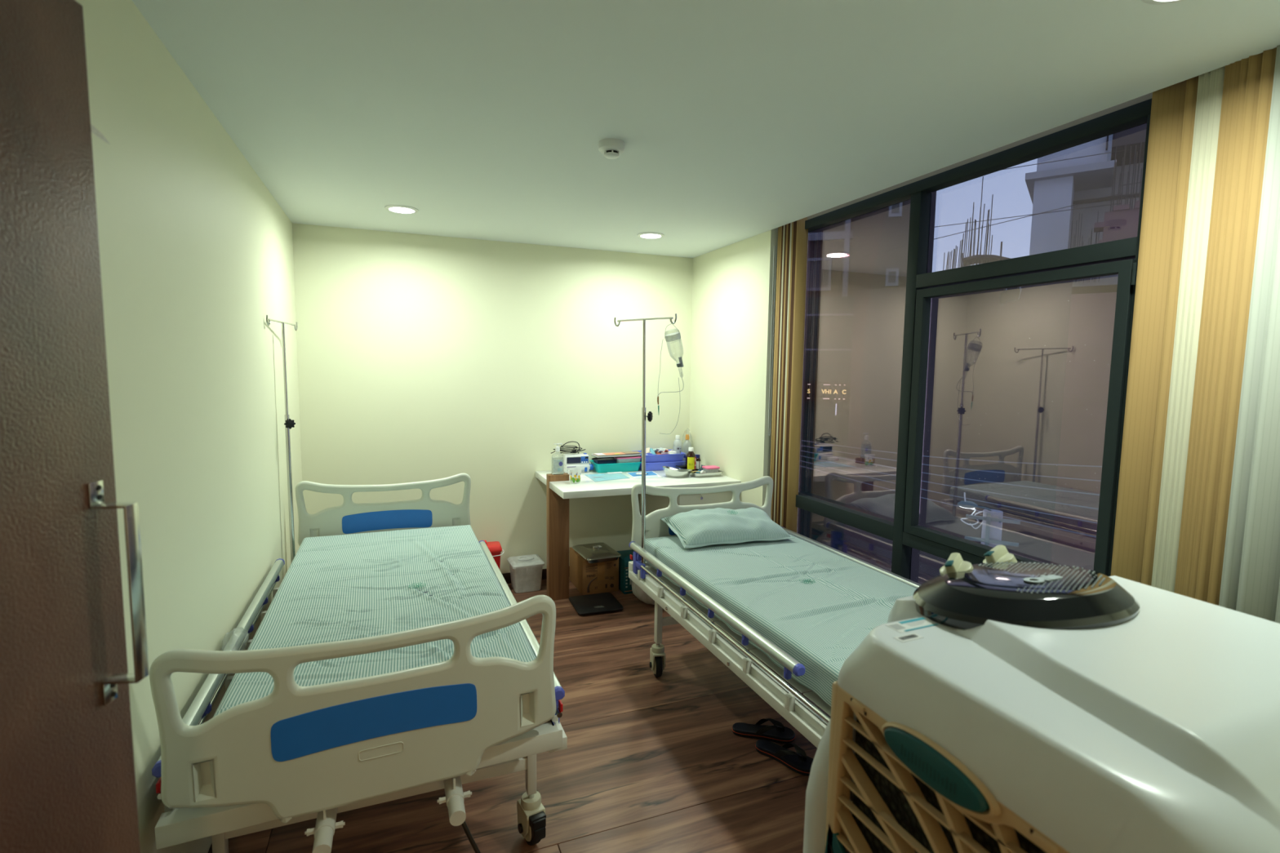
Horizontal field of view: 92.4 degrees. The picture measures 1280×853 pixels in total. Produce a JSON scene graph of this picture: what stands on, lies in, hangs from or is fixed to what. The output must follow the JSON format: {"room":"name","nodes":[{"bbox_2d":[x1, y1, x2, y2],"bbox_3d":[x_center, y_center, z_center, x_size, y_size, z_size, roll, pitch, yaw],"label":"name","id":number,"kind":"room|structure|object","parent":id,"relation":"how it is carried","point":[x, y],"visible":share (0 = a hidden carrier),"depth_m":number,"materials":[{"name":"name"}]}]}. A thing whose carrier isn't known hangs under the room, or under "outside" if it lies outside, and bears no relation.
{"room":"hospital room","nodes":[
{"label":"hospital room","id":0,"kind":"room"},
{"bbox_2d":[75,0,302,852],"bbox_3d":[-1.022,0.123,0.739,0.150,2.950,7.300,-1,6,-22],"label":"wall","id":1,"kind":"structure","parent":0,"point":[196,251],"depth_m":1.90,"materials":[{"name":"paint"}]},
{"bbox_2d":[0,0,149,852],"bbox_3d":[-0.626,0.584,0.396,0.079,2.092,0.922,0,5,-6],"label":"door","id":2,"kind":"structure","parent":1,"relation":"in","point":[68,777],"depth_m":0.69,"materials":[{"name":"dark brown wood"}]},
{"bbox_2d":[208,843,212,852],"bbox_3d":[-1.462,1.425,2.146,0.012,0.085,4.588,-1,6,-22],"label":"baseboard","id":3,"kind":"structure","parent":1,"relation":"attached to","point":[211,847],"depth_m":2.02,"materials":[{"name":"brown wood"}]},
{"bbox_2d":[292,222,693,573],"bbox_3d":[-0.724,-0.259,4.849,3.755,2.950,0.150,-1,6,-22],"label":"wall","id":4,"kind":"structure","parent":0,"point":[420,357],"depth_m":4.59,"materials":[{"name":"paint"}]},
{"bbox_2d":[502,566,569,583],"bbox_3d":[-0.953,1.181,4.812,2.935,0.085,0.012,-1,6,-22],"label":"baseboard","id":5,"kind":"structure","parent":4,"relation":"attached to","point":[507,576],"depth_m":4.79,"materials":[{"name":"brown wood"}]},
{"bbox_2d":[227,576,831,852],"bbox_3d":[0.475,1.614,1.485,3.415,0.120,7.600,-1,6,-22],"label":"floor","id":6,"kind":"structure","parent":0,"point":[650,763],"depth_m":2.54,"materials":[{"name":"wood"}]},
{"bbox_2d":[149,473,567,852],"bbox_3d":[-1.080,0.917,2.630,1.059,1.014,2.454,-1,6,-22],"label":"hospital bed","id":7,"kind":"object","parent":6,"relation":"on","point":[294,753],"visible":0.85,"depth_m":1.65,"materials":[{"name":"plastic"}]},
{"bbox_2d":[266,315,297,564],"bbox_3d":[-1.926,0.136,3.395,0.063,1.446,0.501,-1,6,-16],"label":"stand","id":8,"kind":"object","parent":7,"relation":"attached to","point":[289,424],"visible":0.91,"depth_m":3.38,"materials":[{"name":"silver metal"}]},
{"bbox_2d":[213,524,554,718],"bbox_3d":[-1.095,0.761,2.699,0.944,0.137,2.100,-1,6,-22],"label":"mattress","id":9,"kind":"object","parent":7,"relation":"on","point":[353,586],"visible":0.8,"depth_m":2.55,"materials":[{"name":"green fabric"}]},
{"bbox_2d":[484,540,503,568],"bbox_3d":[-1.108,1.046,4.581,0.179,0.392,0.176,-1,6,-18],"label":"bin","id":10,"kind":"object","parent":6,"relation":"on","point":[495,548],"visible":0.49,"depth_m":4.53,"materials":[{"name":"red plastic"}]},
{"bbox_2d":[506,554,545,593],"bbox_3d":[-0.869,1.117,4.678,0.246,0.240,0.234,-2,6,-24],"label":"tub","id":11,"kind":"object","parent":6,"relation":"on","point":[525,570],"visible":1,"depth_m":4.60,"materials":[{"name":"white plastic"}]},
{"bbox_2d":[569,546,618,595],"bbox_3d":[-0.359,1.104,4.761,0.286,0.263,0.383,-1,6,-22],"label":"carton","id":12,"kind":"object","parent":6,"relation":"on","point":[587,578],"visible":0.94,"depth_m":4.61,"materials":[{"name":"cardboard"}]},
{"bbox_2d":[572,542,621,563],"bbox_3d":[-0.333,0.943,4.659,0.276,0.072,0.370,-2,6,-25],"label":"instrument box","id":13,"kind":"object","parent":12,"relation":"on","point":[594,553],"visible":1,"depth_m":4.58,"materials":[{"name":"silver metal"}]},
{"bbox_2d":[586,563,616,592],"bbox_3d":[-0.292,1.129,4.596,0.238,0.206,0.023,-1,6,-22],"label":"print","id":14,"kind":"object","parent":12,"relation":"attached to","point":[600,577],"depth_m":4.60},
{"bbox_2d":[568,592,623,615],"bbox_3d":[-0.316,1.261,4.357,0.324,0.027,0.328,-1,6,-20],"label":"weighing scale","id":15,"kind":"object","parent":6,"relation":"on","point":[584,605],"visible":1,"depth_m":4.33,"materials":[{"name":"black plastic"}]},
{"bbox_2d":[616,549,634,594],"bbox_3d":[-0.061,1.099,4.734,0.220,0.285,0.261,-1,6,-22],"label":"carton","id":16,"kind":"object","parent":6,"relation":"on","point":[624,582],"visible":0.44,"depth_m":4.60,"materials":[{"name":"teal cardboard"}]},
{"bbox_2d":[624,560,632,591],"bbox_3d":[-0.013,1.118,4.615,0.220,0.230,0.001,-1,6,-22],"label":"print","id":17,"kind":"object","parent":16,"relation":"attached to","point":[628,582],"depth_m":4.58},
{"bbox_2d":[535,469,740,600],"bbox_3d":[-0.046,0.787,4.672,1.330,0.918,0.860,-1,6,-22],"label":"desk","id":18,"kind":"object","parent":6,"relation":"on","point":[559,487],"visible":0.42,"depth_m":4.43,"materials":[{"name":"white laminate"}]},
{"bbox_2d":[554,443,562,471],"bbox_3d":[-0.590,0.232,4.402,0.084,0.224,0.054,-1,6,-22],"label":"sanitizer bottle","id":19,"kind":"object","parent":18,"relation":"on","point":[557,448],"visible":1,"depth_m":4.38,"materials":[{"name":"white plastic"}]},
{"bbox_2d":[568,468,581,484],"bbox_3d":[-0.454,0.348,4.309,0.085,0.099,0.085,-1,6,-22],"label":"paper cup","id":20,"kind":"object","parent":18,"relation":"on","point":[575,473],"visible":1,"depth_m":4.28,"materials":[{"name":"white paper"}]},
{"bbox_2d":[569,471,581,482],"bbox_3d":[-0.454,0.356,4.309,0.076,0.077,0.080,-1,6,-22],"label":"print","id":21,"kind":"object","parent":20,"relation":"attached to","point":[575,477],"depth_m":4.28},
{"bbox_2d":[562,453,593,472],"bbox_3d":[-0.483,0.281,4.795,0.228,0.142,0.125,-1,6,-20],"label":"pump","id":22,"kind":"object","parent":18,"relation":"on","point":[580,460],"visible":0.99,"depth_m":4.75,"materials":[{"name":"white plastic"}]},
{"bbox_2d":[551,441,585,453],"bbox_3d":[-0.559,0.163,4.768,0.273,0.101,0.094,-1,6,-22],"label":"power cable","id":23,"kind":"object","parent":22,"relation":"on","point":[574,451],"visible":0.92,"depth_m":4.75,"materials":[{"name":"black plastic"}]},
{"bbox_2d":[584,473,630,481],"bbox_3d":[-0.239,0.375,4.562,0.295,0.002,0.305,-1,6,-22],"label":"folder","id":24,"kind":"object","parent":18,"relation":"on","point":[599,477],"visible":1,"depth_m":4.56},
{"bbox_2d":[606,471,622,473],"bbox_3d":[-0.194,0.357,4.738,0.120,0.004,0.040,-2,6,-23],"label":"leaflet","id":25,"kind":"object","parent":18,"relation":"on","point":[612,472],"visible":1,"depth_m":4.73,"materials":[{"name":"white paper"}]},
{"bbox_2d":[589,460,641,472],"bbox_3d":[-0.195,0.312,4.881,0.381,0.072,0.231,-1,6,-22],"label":"plastic tray","id":26,"kind":"object","parent":18,"relation":"on","point":[620,467],"visible":0.74,"depth_m":4.79,"materials":[{"name":"teal plastic"}]},
{"bbox_2d":[592,457,616,464],"bbox_3d":[-0.277,0.281,4.848,0.175,0.052,0.130,-1,6,-22],"label":"food box","id":27,"kind":"object","parent":26,"relation":"in","point":[606,460],"visible":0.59,"depth_m":4.80,"materials":[{"name":"black plastic"}]},
{"bbox_2d":[591,457,613,459],"bbox_3d":[-0.279,0.247,4.833,0.214,0.018,0.048,-1,6,-22],"label":"folder","id":28,"kind":"object","parent":27,"relation":"on","point":[606,457],"visible":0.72,"depth_m":4.82,"materials":[{"name":"black plastic"}]},
{"bbox_2d":[613,456,641,463],"bbox_3d":[-0.106,0.264,4.877,0.210,0.060,0.140,-1,6,-22],"label":"food box","id":29,"kind":"object","parent":26,"relation":"in","point":[624,459],"visible":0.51,"depth_m":4.82,"materials":[{"name":"white plastic"}]},
{"bbox_2d":[591,451,641,457],"bbox_3d":[-0.183,0.218,4.841,0.380,0.023,0.151,-2,6,-24],"label":"folder","id":30,"kind":"object","parent":29,"relation":"on","point":[624,453],"visible":0.88,"depth_m":4.80,"materials":[{"name":"white paper"}]},
{"bbox_2d":[626,471,662,479],"bbox_3d":[0.032,0.368,4.672,0.254,0.002,0.280,-1,6,-22],"label":"leaflet","id":31,"kind":"object","parent":18,"relation":"on","point":[651,474],"visible":0.89,"depth_m":4.64,"materials":[{"name":"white paper"}]},
{"bbox_2d":[639,460,685,471],"bbox_3d":[0.148,0.307,5.011,0.388,0.066,0.264,-1,6,-22],"label":"plastic tray","id":32,"kind":"object","parent":18,"relation":"on","point":[649,466],"visible":0.27,"depth_m":4.89,"materials":[{"name":"blue plastic"}]},
{"bbox_2d":[633,449,685,462],"bbox_3d":[0.149,0.243,5.005,0.388,0.066,0.264,-1,6,-22],"label":"plastic tray","id":33,"kind":"object","parent":32,"relation":"on","point":[650,458],"visible":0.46,"depth_m":4.90,"materials":[{"name":"blue plastic"}]},
{"bbox_2d":[645,447,649,453],"bbox_3d":[0.060,0.195,4.953,0.035,0.040,0.096,1,5,6],"label":"packet","id":34,"kind":"object","parent":33,"relation":"in","point":[647,450],"visible":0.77,"depth_m":4.94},
{"bbox_2d":[649,448,656,454],"bbox_3d":[0.100,0.201,4.963,0.035,0.045,0.104,-1,6,-16],"label":"packet","id":35,"kind":"object","parent":33,"relation":"in","point":[651,450],"visible":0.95,"depth_m":4.94,"materials":[{"name":"blue plastic"}]},
{"bbox_2d":[660,450,676,454],"bbox_3d":[0.224,0.214,4.977,0.130,0.022,0.056,-1,6,-19],"label":"carton","id":36,"kind":"object","parent":33,"relation":"in","point":[673,451],"visible":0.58,"depth_m":4.95,"materials":[{"name":"white cardboard"}]},
{"bbox_2d":[672,435,681,453],"bbox_3d":[0.309,0.167,5.049,0.073,0.191,0.074,-1,6,-22],"label":"bottle","id":37,"kind":"object","parent":33,"relation":"in","point":[677,442],"visible":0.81,"depth_m":5.02,"materials":[{"name":"white plastic"}]},
{"bbox_2d":[662,466,692,478],"bbox_3d":[0.281,0.343,4.602,0.231,0.075,0.124,1,5,-2],"label":"dish","id":38,"kind":"object","parent":18,"relation":"on","point":[670,472],"visible":1,"depth_m":4.57,"materials":[{"name":"silver metal"}]},
{"bbox_2d":[682,434,691,460],"bbox_3d":[0.395,0.170,5.159,0.092,0.318,0.092,-1,6,-22],"label":"wash bottle","id":39,"kind":"object","parent":18,"relation":"on","point":[686,444],"visible":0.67,"depth_m":5.13,"materials":[{"name":"white plastic"}]},
{"bbox_2d":[683,454,696,465],"bbox_3d":[0.421,0.287,5.052,0.117,0.106,0.051,-1,6,-16],"label":"carton","id":40,"kind":"object","parent":18,"relation":"on","point":[684,457],"visible":0.2,"depth_m":5.04,"materials":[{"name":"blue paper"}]},
{"bbox_2d":[675,464,723,477],"bbox_3d":[0.457,0.347,4.786,0.252,0.036,0.386,-1,6,-22],"label":"tray","id":41,"kind":"object","parent":18,"relation":"on","point":[718,473],"visible":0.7,"depth_m":4.62,"materials":[{"name":"silver metal"}]},
{"bbox_2d":[675,465,685,469],"bbox_3d":[0.346,0.330,4.896,0.110,0.035,0.060,-1,6,-22],"label":"pouch","id":42,"kind":"object","parent":41,"relation":"in","point":[679,466],"visible":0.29,"depth_m":4.87,"materials":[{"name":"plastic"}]},
{"bbox_2d":[685,447,696,471],"bbox_3d":[0.401,0.259,4.833,0.080,0.192,0.085,-1,6,-22],"label":"medicine bottle","id":43,"kind":"object","parent":41,"relation":"on","point":[691,458],"visible":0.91,"depth_m":4.81,"materials":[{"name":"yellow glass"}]},
{"bbox_2d":[695,454,701,470],"bbox_3d":[0.463,0.286,4.911,0.049,0.126,0.049,-1,6,-22],"label":"medicine bottle","id":44,"kind":"object","parent":41,"relation":"on","point":[698,465],"visible":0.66,"depth_m":4.89,"materials":[{"name":"orange glass"}]},
{"bbox_2d":[702,465,719,472],"bbox_3d":[0.543,0.337,4.711,0.115,0.060,0.095,-1,6,-22],"label":"food box","id":45,"kind":"object","parent":41,"relation":"on","point":[709,468],"visible":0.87,"depth_m":4.68,"materials":[{"name":"white plastic"}]},
{"bbox_2d":[631,581,654,604],"bbox_3d":[0.111,1.075,4.399,0.330,0.400,0.271,0,5,-12],"label":"bag","id":46,"kind":"object","parent":6,"relation":"on","point":[637,592],"visible":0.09,"depth_m":4.32,"materials":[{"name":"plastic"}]},
{"bbox_2d":[732,718,795,743],"bbox_3d":[0.571,1.394,2.838,0.287,0.068,0.099,2,5,11],"label":"flip flop","id":47,"kind":"object","parent":6,"relation":"on","point":[777,733],"visible":1,"depth_m":2.82,"materials":[{"name":"black rubber"}]},
{"bbox_2d":[628,475,920,747],"bbox_3d":[0.845,0.939,2.714,1.062,1.004,2.454,-1,6,-22],"label":"hospital bed","id":48,"kind":"object","parent":6,"relation":"on","point":[810,721],"visible":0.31,"depth_m":2.86,"materials":[{"name":"plastic"}]},
{"bbox_2d":[613,313,676,581],"bbox_3d":[0.024,0.132,3.383,0.437,1.466,0.057,5,7,38],"label":"stand","id":49,"kind":"object","parent":48,"relation":"attached to","point":[649,415],"visible":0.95,"depth_m":3.36,"materials":[{"name":"silver metal"}]},
{"bbox_2d":[657,356,683,413],"bbox_3d":[0.179,-0.247,3.234,0.154,0.586,0.090,-1,6,-22],"label":"tubing","id":50,"kind":"object","parent":49,"relation":"hanging from","point":[680,364],"visible":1,"depth_m":3.24,"materials":[{"name":"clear plastic"}]},
{"bbox_2d":[645,533,916,706],"bbox_3d":[0.816,0.795,2.778,0.899,0.154,2.100,-1,6,-22],"label":"mattress","id":51,"kind":"object","parent":48,"relation":"on","point":[817,605],"visible":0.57,"depth_m":2.74,"materials":[{"name":"green fabric"}]},
{"bbox_2d":[660,507,795,547],"bbox_3d":[0.504,0.573,3.604,0.684,0.145,0.399,-1,6,-18],"label":"pillow","id":52,"kind":"object","parent":51,"relation":"on","point":[695,528],"visible":1,"depth_m":3.49,"materials":[{"name":"green fabric"}]},
{"bbox_2d":[755,739,813,775],"bbox_3d":[0.631,1.410,2.657,0.287,0.068,0.099,5,7,40],"label":"flip flop","id":53,"kind":"object","parent":6,"relation":"on","point":[799,762],"visible":0.9,"depth_m":2.63,"materials":[{"name":"black rubber"}]},
{"bbox_2d":[803,545,1279,852],"bbox_3d":[0.700,0.925,0.970,0.741,1.354,0.672,-1,6,-22],"label":"cooler","id":54,"kind":"object","parent":6,"relation":"on","point":[1003,704],"visible":1,"depth_m":0.78,"materials":[{"name":"white plastic"}]},
{"bbox_2d":[824,685,1069,852],"bbox_3d":[0.387,0.782,0.820,0.028,0.719,0.424,-1,6,-22],"label":"grille","id":55,"kind":"object","parent":54,"relation":"attached to","point":[894,809],"depth_m":0.86,"materials":[{"name":"beige plastic"}]},
{"bbox_2d":[673,439,681,446],"bbox_3d":[0.309,0.180,5.051,0.072,0.166,0.072,-1,6,-22],"label":"label","id":56,"kind":"object","parent":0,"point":[677,442],"depth_m":5.02,"materials":[{"name":"white plastic"}]},
{"bbox_2d":[132,0,1279,257],"bbox_3d":[-0.017,-1.196,2.308,2.935,0.100,4.900,-1,6,-22],"label":"ceiling","id":57,"kind":"structure","parent":0,"point":[736,121],"depth_m":2.06,"materials":[{"name":"paint"}]},
{"bbox_2d":[384,204,418,213],"bbox_3d":[-1.410,-1.284,3.635,0.188,0.009,0.188,-1,6,-22],"label":"recessed light","id":58,"kind":"object","parent":57,"relation":"in","point":[402,209],"visible":1,"depth_m":3.62,"materials":[{"name":"white plastic"}]},
{"bbox_2d":[388,207,414,213],"bbox_3d":[-1.410,-1.285,3.635,0.144,0.005,0.144,1,5,1],"label":"diffuser","id":59,"kind":"object","parent":58,"relation":"attached to","point":[397,210],"depth_m":3.64,"materials":[{"name":"white plastic"}]},
{"bbox_2d":[598,137,625,159],"bbox_3d":[-0.117,-1.140,2.533,0.110,0.057,0.110,-1,6,-22],"label":"smoke detector","id":60,"kind":"object","parent":57,"relation":"attached to","point":[611,148],"visible":1,"depth_m":2.50,"materials":[{"name":"white plastic"}]},
{"bbox_2d":[604,149,618,153],"bbox_3d":[-0.117,-1.127,2.534,0.063,0.011,0.064,-1,6,-22],"label":"vent","id":61,"kind":"object","parent":60,"relation":"attached to","point":[606,151],"depth_m":2.51,"materials":[{"name":"black plastic"}]},
{"bbox_2d":[637,231,664,238],"bbox_3d":[0.075,-1.323,4.257,0.188,0.009,0.188,-1,6,-22],"label":"recessed light","id":62,"kind":"object","parent":57,"relation":"in","point":[646,234],"visible":1,"depth_m":4.24,"materials":[{"name":"white plastic"}]},
{"bbox_2d":[640,234,661,238],"bbox_3d":[0.075,-1.324,4.257,0.144,0.005,0.144,4,6,28],"label":"diffuser","id":63,"kind":"object","parent":62,"relation":"attached to","point":[644,236],"depth_m":4.27,"materials":[{"name":"white plastic"}]},
{"bbox_2d":[1141,0,1185,4],"bbox_3d":[1.287,-1.043,1.438,0.188,0.009,0.188,-1,6,-22],"label":"recessed light","id":64,"kind":"object","parent":57,"relation":"in","point":[1149,2],"visible":1,"depth_m":1.51,"materials":[{"name":"white plastic"}]},
{"bbox_2d":[688,227,777,506],"bbox_3d":[0.778,-0.230,4.749,0.300,2.950,1.150,-1,6,-22],"label":"wall","id":65,"kind":"structure","parent":0,"point":[733,300],"depth_m":4.51,"materials":[{"name":"paint"}]},
{"bbox_2d":[795,98,1151,579],"bbox_3d":[1.351,0.032,3.199,0.199,2.490,2.186,-1,6,-22],"label":"window","id":66,"kind":"structure","parent":65,"relation":"in","point":[832,504],"depth_m":3.10,"materials":[{"name":"grey metal"}]},
{"bbox_2d":[768,217,808,533],"bbox_3d":[1.105,-0.056,3.659,0.069,2.735,1.120,-1,6,-22],"label":"curtain","id":67,"kind":"object","parent":66,"relation":"attached to","point":[793,237],"visible":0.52,"depth_m":3.98,"materials":[{"name":"beige fabric"}]},
{"bbox_2d":[807,92,1152,219],"bbox_3d":[1.655,-1.268,2.428,0.115,0.248,3.600,-1,6,-22],"label":"trim","id":68,"kind":"structure","parent":65,"relation":"attached to","point":[1148,96],"depth_m":2.58,"materials":[{"name":"paint"}]},
{"bbox_2d":[1111,44,1279,623],"bbox_3d":[1.861,0.137,1.709,0.083,2.735,0.961,-1,6,-20],"label":"curtain","id":69,"kind":"object","parent":68,"relation":"hanging from","point":[1197,513],"visible":0.45,"depth_m":1.89,"materials":[{"name":"beige fabric"}]},
{"label":"outside","id":70,"kind":"structure","parent":0,"visible":0},
{"bbox_3d":[23.498,8.643,26.463,57.200,0.200,90.000,-1,6,-22],"label":"street","id":71,"kind":"object","parent":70,"visible":0},
{"bbox_2d":[870,191,936,288],"bbox_3d":[4.393,-1.528,30.021,17.050,18.900,8.400,3,6,19],"label":"apartment building","id":72,"kind":"structure","parent":71,"relation":"on","point":[890,270],"depth_m":23.57,"materials":[{"name":"white concrete"}]},
{"bbox_2d":[861,176,1072,584],"bbox_3d":[5.650,2.694,11.601,3.400,13.971,1.700,4,6,28],"label":"building","id":73,"kind":"structure","parent":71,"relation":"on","point":[1006,390],"depth_m":10.77,"materials":[{"name":"concrete"}]},
{"bbox_2d":[957,492,1020,547],"bbox_3d":[2.942,5.384,5.743,0.468,9.641,0.240,3,6,24],"label":"utility pole","id":74,"kind":"object","parent":71,"relation":"on","point":[991,534],"visible":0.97,"depth_m":5.24,"materials":[{"name":"concrete"}]},
{"bbox_2d":[957,500,991,511],"bbox_3d":[2.923,0.701,5.343,0.214,0.095,0.219,-1,6,-22],"label":"lamp","id":75,"kind":"object","parent":74,"relation":"on","point":[964,504],"depth_m":5.33,"materials":[{"name":"metal"}]},
{"bbox_2d":[862,448,1102,537],"bbox_3d":[3.202,0.632,6.749,4.616,0.811,0.011,5,7,38],"label":"power line","id":76,"kind":"object","parent":74,"relation":"attached to","point":[862,448],"visible":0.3,"depth_m":6.33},
{"bbox_2d":[1025,123,1146,570],"bbox_3d":[10.934,0.837,13.220,7.600,17.500,5.950,5,7,36],"label":"building","id":77,"kind":"structure","parent":71,"relation":"on","point":[1057,184],"depth_m":12.41,"materials":[{"name":"concrete"}]},
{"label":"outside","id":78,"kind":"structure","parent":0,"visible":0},
{"bbox_2d":[877,149,1126,253],"bbox_3d":[5.712,-3.692,10.460,4.038,1.411,0.011,3,6,26],"label":"power line","id":79,"kind":"object","parent":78,"point":[1125,149],"visible":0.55,"depth_m":10.05,"materials":[{"name":"metal"}]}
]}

